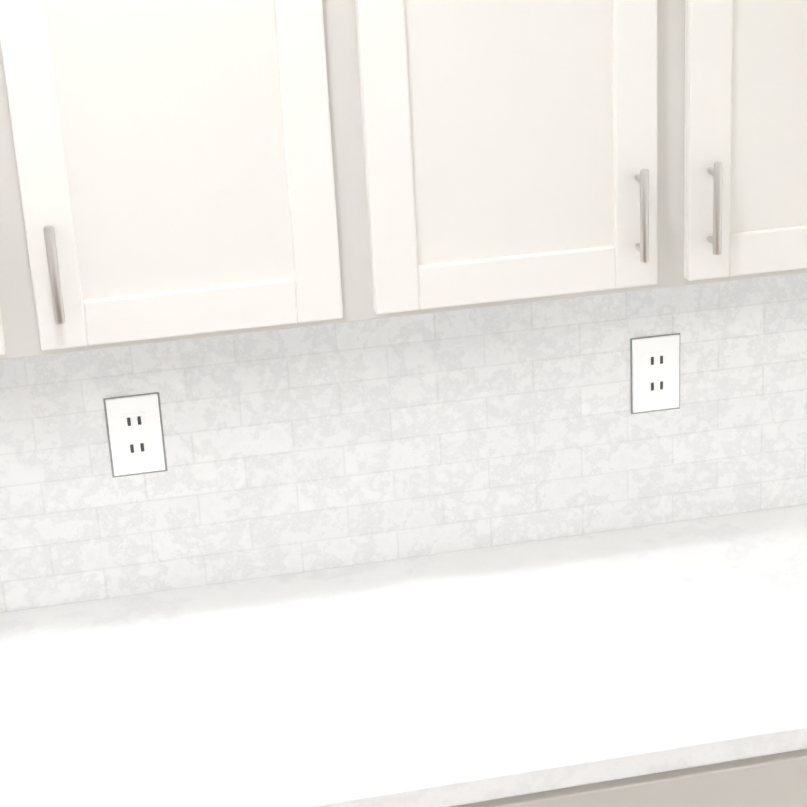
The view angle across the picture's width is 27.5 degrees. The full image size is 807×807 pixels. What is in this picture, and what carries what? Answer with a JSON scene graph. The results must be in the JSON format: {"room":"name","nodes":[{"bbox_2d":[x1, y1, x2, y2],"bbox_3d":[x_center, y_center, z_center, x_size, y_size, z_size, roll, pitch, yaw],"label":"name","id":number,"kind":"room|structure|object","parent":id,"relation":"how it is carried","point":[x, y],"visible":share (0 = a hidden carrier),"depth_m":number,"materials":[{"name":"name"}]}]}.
{"room":"kitchen","nodes":[
{"label":"kitchen","id":0,"kind":"room"},
{"bbox_3d":[-0.296,3.214,-2.960,6.030,0.100,12.430,-7,20,-10],"label":"floor","id":1,"kind":"structure","parent":0,"visible":0},
{"bbox_2d":[484,752,806,806],"bbox_3d":[0.426,0.740,2.502,0.876,0.862,0.630,-7,20,-10],"label":"base cabinet","id":2,"kind":"object","parent":1,"relation":"on","point":[782,781],"depth_m":2.07,"materials":[{"name":"grey paint"}]},
{"bbox_2d":[0,504,806,806],"bbox_3d":[-0.414,0.415,2.200,2.549,0.035,0.645,-7,20,-10],"label":"countertop","id":3,"kind":"structure","parent":2,"relation":"on","point":[499,674],"depth_m":2.22,"materials":[{"name":"white stone"}]},
{"bbox_3d":[-1.512,-0.076,2.251,5.830,2.770,0.200,-7,20,-10],"label":"wall","id":4,"kind":"structure","parent":0,"visible":0},
{"bbox_2d":[0,0,371,359],"bbox_3d":[-0.524,-0.590,1.999,0.835,1.035,0.340,-7,20,-10],"label":"upper cabinet","id":5,"kind":"object","parent":4,"relation":"attached to","point":[174,170],"depth_m":1.99,"materials":[{"name":"white paint"}]},
{"bbox_2d":[0,273,806,612],"bbox_3d":[-1.786,0.217,2.178,5.196,0.494,0.008,-7,20,-10],"label":"backsplash","id":6,"kind":"structure","parent":4,"relation":"attached to","point":[300,449],"depth_m":2.51,"materials":[{"name":"tile"}]},
{"bbox_2d":[103,392,167,477],"bbox_3d":[-0.392,0.048,2.415,0.081,0.124,0.008,-7,20,-10],"label":"outlet","id":7,"kind":"object","parent":6,"relation":"attached to","point":[135,433],"visible":1,"depth_m":2.41,"materials":[{"name":"white plastic"}]},
{"bbox_2d":[630,333,679,413],"bbox_3d":[0.392,-0.045,2.555,0.081,0.124,0.008,-7,20,-10],"label":"outlet","id":8,"kind":"object","parent":6,"relation":"attached to","point":[655,372],"visible":1,"depth_m":2.55,"materials":[{"name":"white plastic"}]},
{"bbox_2d":[356,0,806,319],"bbox_3d":[0.317,-0.690,2.149,0.884,1.035,0.340,-7,20,-10],"label":"upper cabinet","id":9,"kind":"object","parent":4,"relation":"attached to","point":[516,151],"depth_m":2.08,"materials":[{"name":"white paint"}]}
]}

